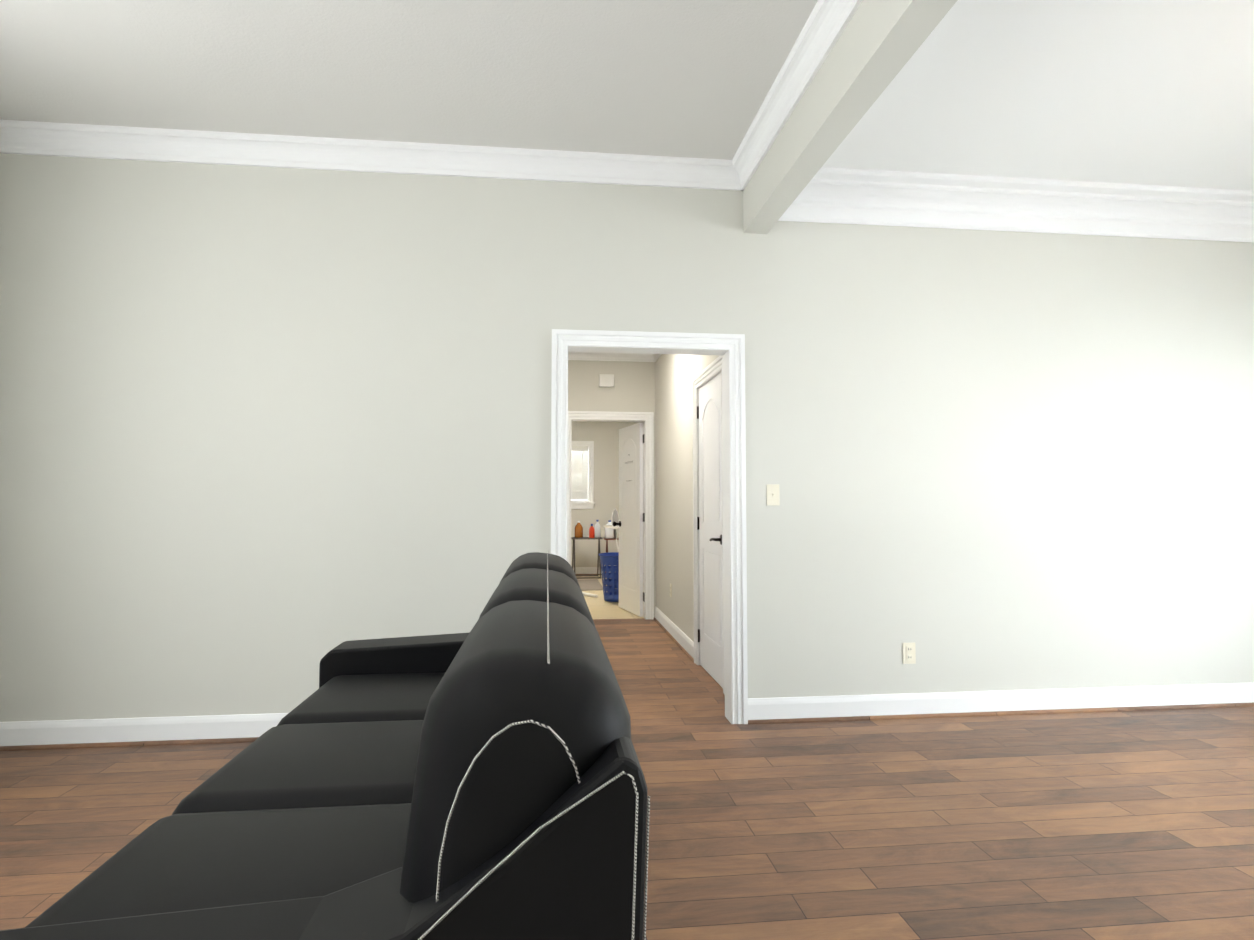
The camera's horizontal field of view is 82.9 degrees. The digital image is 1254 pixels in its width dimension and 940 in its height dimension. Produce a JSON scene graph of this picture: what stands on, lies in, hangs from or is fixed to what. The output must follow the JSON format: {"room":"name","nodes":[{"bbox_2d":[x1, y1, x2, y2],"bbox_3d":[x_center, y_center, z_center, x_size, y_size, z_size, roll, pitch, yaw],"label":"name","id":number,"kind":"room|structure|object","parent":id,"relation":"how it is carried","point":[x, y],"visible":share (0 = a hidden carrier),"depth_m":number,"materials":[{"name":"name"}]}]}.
{"room":"living room","nodes":[
{"label":"living room","id":0,"kind":"room"},
{"bbox_2d":[0,0,817,159],"bbox_3d":[-1.075,-1.898,0.507,4.197,0.100,6.740,0,-3,-6],"label":"ceiling","id":1,"kind":"structure","parent":0,"point":[686,78],"depth_m":3.06,"materials":[{"name":"white paint"}]},
{"bbox_2d":[571,421,639,566],"bbox_3d":[-1.124,0.364,11.789,3.440,2.740,0.120,0,-3,-6],"label":"wall","id":2,"kind":"structure","parent":0,"point":[604,436],"depth_m":11.81,"materials":[{"name":"grey paint"}]},
{"bbox_2d":[571,441,594,508],"bbox_3d":[-1.017,0.082,11.792,0.964,1.130,0.165,0,-3,-6],"label":"window","id":3,"kind":"structure","parent":2,"relation":"in","point":[590,503],"depth_m":11.78,"materials":[{"name":"white wood"}]},
{"bbox_2d":[571,446,587,501],"bbox_3d":[-1.016,0.066,11.784,0.742,0.925,0.062,0,-3,-6],"label":"window blinds","id":4,"kind":"object","parent":3,"relation":"attached to","point":[579,486],"visible":0.38,"depth_m":11.81,"materials":[{"name":"white"}]},
{"bbox_2d":[573,567,602,573],"bbox_3d":[-1.107,1.664,11.662,3.180,0.130,0.014,0,-3,-6],"label":"baseboard","id":5,"kind":"structure","parent":2,"relation":"attached to","point":[578,570],"depth_m":11.71,"materials":[{"name":"white wood"}]},
{"bbox_2d":[568,360,655,616],"bbox_3d":[-0.616,0.151,7.273,3.440,2.740,0.120,0,-3,-6],"label":"wall","id":6,"kind":"structure","parent":0,"point":[632,389],"depth_m":7.31,"materials":[{"name":"grey paint"}]},
{"bbox_2d":[599,374,613,386],"bbox_3d":[-0.209,-0.917,7.284,0.150,0.125,0.048,0,-3,-6],"label":"box","id":7,"kind":"object","parent":6,"relation":"attached to","point":[606,380],"visible":0.98,"depth_m":7.26,"materials":[{"name":"white plastic"}]},
{"bbox_2d":[568,352,648,361],"bbox_3d":[-0.258,-1.172,7.281,0.960,0.095,0.065,0,-3,-6],"label":"crown molding","id":8,"kind":"structure","parent":6,"relation":"attached to","point":[596,356],"depth_m":7.30,"materials":[{"name":"white"}]},
{"bbox_2d":[567,411,653,619],"bbox_3d":[-0.196,0.463,7.305,0.929,2.120,0.164,0,-3,-6],"label":"door frame","id":9,"kind":"structure","parent":6,"relation":"attached to","point":[646,419],"depth_m":7.27,"materials":[{"name":"white wood"}]},
{"bbox_2d":[613,422,642,616],"bbox_3d":[0.006,0.526,7.753,0.274,2.020,0.745,0,-3,-6],"label":"laundry door","id":10,"kind":"structure","parent":6,"relation":"in","point":[630,523],"depth_m":7.68,"materials":[{"name":"white wood"}]},
{"bbox_2d":[643,434,644,601],"bbox_3d":[0.176,0.491,7.363,0.004,1.730,0.075,0,-3,-6],"label":"door hinges","id":11,"kind":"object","parent":6,"relation":"attached to","point":[643,521],"depth_m":7.35,"materials":[{"name":"black metal"}]},
{"bbox_2d":[582,575,643,618],"bbox_3d":[-0.873,1.657,9.495,3.440,0.060,4.610,0,-3,-6],"label":"floor","id":12,"kind":"structure","parent":0,"point":[599,607],"depth_m":7.98,"materials":[{"name":"beige tile"}]},
{"bbox_2d":[571,537,602,578],"bbox_3d":[-0.639,1.381,11.181,0.480,0.628,0.380,0,-3,-6],"label":"folding table","id":13,"kind":"object","parent":12,"relation":"on","point":[573,560],"visible":0.73,"depth_m":11.13,"materials":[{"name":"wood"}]},
{"bbox_2d":[575,521,582,537],"bbox_3d":[-0.763,0.939,11.239,0.130,0.257,0.132,0,-3,-6],"label":"bottle","id":14,"kind":"object","parent":13,"relation":"on","point":[578,530],"visible":1,"depth_m":11.19,"materials":[{"name":"brown plastic"}]},
{"bbox_2d":[589,524,594,537],"bbox_3d":[-0.551,0.953,11.141,0.087,0.220,0.160,0,-3,-6],"label":"detergent bottle","id":15,"kind":"object","parent":13,"relation":"on","point":[591,532],"visible":1,"depth_m":11.08,"materials":[{"name":"red plastic"}]},
{"bbox_2d":[594,520,599,536],"bbox_3d":[-0.471,0.931,11.322,0.095,0.280,0.096,0,-3,-6],"label":"bottle","id":16,"kind":"object","parent":13,"relation":"on","point":[597,529],"visible":0.96,"depth_m":11.28,"materials":[{"name":"white plastic"}]},
{"bbox_2d":[582,592,597,597],"bbox_3d":[-0.672,1.590,9.151,0.552,0.038,0.616,0,-3,-6],"label":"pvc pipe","id":17,"kind":"object","parent":12,"relation":"on","point":[590,595],"visible":0.38,"depth_m":8.97,"materials":[{"name":"white plastic"}]},
{"bbox_2d":[577,579,602,590],"bbox_3d":[-0.767,1.656,10.248,0.780,0.014,1.300,0,-3,-6],"label":"rug","id":18,"kind":"object","parent":12,"relation":"on","point":[588,584],"visible":0.29,"depth_m":10.22,"materials":[{"name":"white fabric"}]},
{"bbox_2d":[599,552,618,601],"bbox_3d":[-0.110,1.297,8.626,0.478,0.560,0.478,0,-3,-6],"label":"laundry basket","id":19,"kind":"object","parent":12,"relation":"on","point":[611,588],"visible":0.52,"depth_m":8.47,"materials":[{"name":"blue plastic"}]},
{"bbox_2d":[603,525,618,565],"bbox_3d":[-0.039,1.233,10.148,0.360,0.850,1.240,1,-3,-14],"label":"ironing board","id":20,"kind":"object","parent":12,"relation":"on","point":[612,527],"visible":0.06,"depth_m":10.26,"materials":[{"name":"white"}]},
{"bbox_2d":[612,509,618,525],"bbox_3d":[-0.170,0.689,10.431,0.114,0.256,0.168,0,-3,-6],"label":"iron","id":21,"kind":"object","parent":20,"relation":"on","point":[615,517],"visible":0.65,"depth_m":10.38,"materials":[{"name":"white plastic"}]},
{"bbox_2d":[603,538,618,578],"bbox_3d":[-0.116,1.386,11.190,0.480,0.618,0.380,0,-3,-6],"label":"folding table","id":22,"kind":"object","parent":12,"relation":"on","point":[607,545],"visible":0.1,"depth_m":11.07,"materials":[{"name":"brown wood"}]},
{"bbox_2d":[605,520,614,538],"bbox_3d":[-0.270,0.932,11.145,0.148,0.282,0.167,0,-3,-6],"label":"bottle","id":23,"kind":"object","parent":22,"relation":"on","point":[609,533],"visible":0.81,"depth_m":11.09,"materials":[{"name":"white plastic"}]},
{"bbox_2d":[0,618,1253,939],"bbox_3d":[0.901,1.319,2.286,8.555,0.060,10.130,0,-3,-6],"label":"floor","id":24,"kind":"structure","parent":0,"point":[1094,826],"depth_m":2.67,"materials":[{"name":"brown wood"}]},
{"bbox_2d":[0,551,649,939],"bbox_3d":[-0.583,0.776,1.857,0.984,0.984,2.205,0,-3,-6],"label":"sofa","id":25,"kind":"object","parent":24,"relation":"on","point":[482,779],"visible":1,"depth_m":0.93,"materials":[{"name":"black leather"}]},
{"bbox_2d":[0,154,1253,721],"bbox_3d":[0.780,-0.159,3.969,8.435,3.050,0.120,0,-3,-6],"label":"wall","id":26,"kind":"structure","parent":0,"point":[270,438],"depth_m":3.79,"materials":[{"name":"white paint"}]},
{"bbox_2d":[0,737,258,750],"bbox_3d":[-1.887,1.337,3.519,2.990,0.019,0.018,0,-3,-6],"label":"trim","id":27,"kind":"structure","parent":26,"relation":"attached to","point":[253,739],"depth_m":3.45,"materials":[{"name":"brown wood"}]},
{"bbox_2d":[0,713,287,745],"bbox_3d":[-1.888,1.282,3.533,2.990,0.130,0.014,0,-3,-6],"label":"baseboard","id":28,"kind":"structure","parent":26,"relation":"attached to","point":[44,732],"depth_m":3.47,"materials":[{"name":"white wood"}]},
{"bbox_2d":[0,120,727,189],"bbox_3d":[-1.372,-1.634,3.692,3.900,0.130,0.085,0,-3,-6],"label":"crown molding","id":29,"kind":"structure","parent":26,"relation":"attached to","point":[16,137],"depth_m":3.69,"materials":[{"name":"white"}]},
{"bbox_2d":[551,329,747,723],"bbox_3d":[0.114,0.309,3.872,1.054,2.107,0.164,0,-3,-6],"label":"door frame","id":30,"kind":"structure","parent":26,"relation":"attached to","point":[730,348],"depth_m":3.84,"materials":[{"name":"white wood"}]},
{"bbox_2d":[767,484,779,504],"bbox_3d":[0.801,0.137,3.889,0.072,0.115,0.016,0,-3,-6],"label":"light switch","id":31,"kind":"object","parent":26,"relation":"attached to","point":[773,495],"visible":1,"depth_m":3.89,"materials":[{"name":"beige plastic"}]},
{"bbox_2d":[728,0,862,190],"bbox_3d":[0.968,-1.773,0.731,0.085,0.130,6.500,0,-3,-6],"label":"crown molding","id":32,"kind":"structure","parent":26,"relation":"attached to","point":[826,24],"depth_m":3.05,"materials":[{"name":"white"}]},
{"bbox_2d":[903,643,915,663],"bbox_3d":[1.565,1.016,3.937,0.072,0.115,0.008,0,-3,-6],"label":"electrical outlet","id":33,"kind":"object","parent":26,"relation":"attached to","point":[909,653],"visible":1,"depth_m":3.94,"materials":[{"name":"beige plastic"}]},
{"bbox_2d":[748,682,1253,719],"bbox_3d":[2.738,1.307,4.053,4.211,0.130,0.014,0,-3,-6],"label":"baseboard","id":34,"kind":"structure","parent":26,"relation":"attached to","point":[1191,694],"depth_m":3.97,"materials":[{"name":"white wood"}]},
{"bbox_2d":[748,702,1253,724],"bbox_3d":[2.739,1.362,4.038,4.211,0.019,0.018,0,-3,-6],"label":"trim","id":35,"kind":"structure","parent":26,"relation":"attached to","point":[1139,708],"depth_m":3.96,"materials":[{"name":"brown wood"}]},
{"bbox_2d":[778,169,1253,241],"bbox_3d":[2.817,-1.495,4.089,4.075,0.210,0.220,0,-3,-6],"label":"crown molding","id":36,"kind":"structure","parent":26,"relation":"attached to","point":[884,197],"depth_m":4.06,"materials":[{"name":"white"}]},
{"bbox_2d":[655,354,719,641],"bbox_3d":[0.534,0.079,5.728,0.120,2.740,3.450,0,-3,-6],"label":"wall","id":37,"kind":"structure","parent":0,"point":[675,374],"depth_m":6.17,"materials":[{"name":"grey paint"}]},
{"bbox_2d":[649,354,660,361],"bbox_3d":[0.449,-1.245,5.720,0.065,0.095,3.330,0,-3,-6],"label":"crown molding","id":38,"kind":"structure","parent":37,"relation":"attached to","point":[652,357],"depth_m":7.33,"materials":[{"name":"white"}]},
{"bbox_2d":[654,617,693,662],"bbox_3d":[0.386,1.466,6.260,0.014,0.019,1.993,0,-3,-6],"label":"trim","id":39,"kind":"structure","parent":37,"relation":"attached to","point":[689,656],"depth_m":6.03,"materials":[{"name":"brown wood"}]},
{"bbox_2d":[655,606,693,658],"bbox_3d":[0.399,1.411,6.264,0.014,0.130,1.993,0,-3,-6],"label":"baseboard","id":40,"kind":"structure","parent":37,"relation":"attached to","point":[678,634],"depth_m":6.06,"materials":[{"name":"white wood"}]},
{"bbox_2d":[693,355,724,694],"bbox_3d":[0.619,0.349,4.864,0.142,2.120,0.934,0,-3,-6],"label":"door frame","id":41,"kind":"structure","parent":37,"relation":"attached to","point":[712,370],"depth_m":5.22,"materials":[{"name":"white wood"}]},
{"bbox_2d":[697,373,722,687],"bbox_3d":[0.591,0.391,4.864,0.153,2.020,0.764,0,-3,-6],"label":"hall door","id":42,"kind":"structure","parent":37,"relation":"in","point":[709,528],"depth_m":4.86,"materials":[{"name":"white wood"}]},
{"bbox_2d":[743,0,956,233],"bbox_3d":[0.935,-1.643,2.001,0.133,0.470,3.960,0,-3,-6],"label":"header beam","id":43,"kind":"structure","parent":0,"point":[878,44],"depth_m":2.73,"materials":[{"name":"white paint"}]},
{"bbox_2d":[822,0,1253,190],"bbox_3d":[3.100,-1.776,2.251,4.225,0.180,4.200,0,-3,-6],"label":"ceiling","id":44,"kind":"structure","parent":0,"point":[1152,92],"depth_m":3.14,"materials":[{"name":"white paint"}]},
{"bbox_2d":[789,167,861,210],"bbox_3d":[1.110,-1.592,2.018,0.220,0.210,3.480,0,-3,-6],"label":"crown molding","id":45,"kind":"structure","parent":44,"relation":"attached to","point":[826,183],"depth_m":3.90,"materials":[{"name":"white"}]}
]}

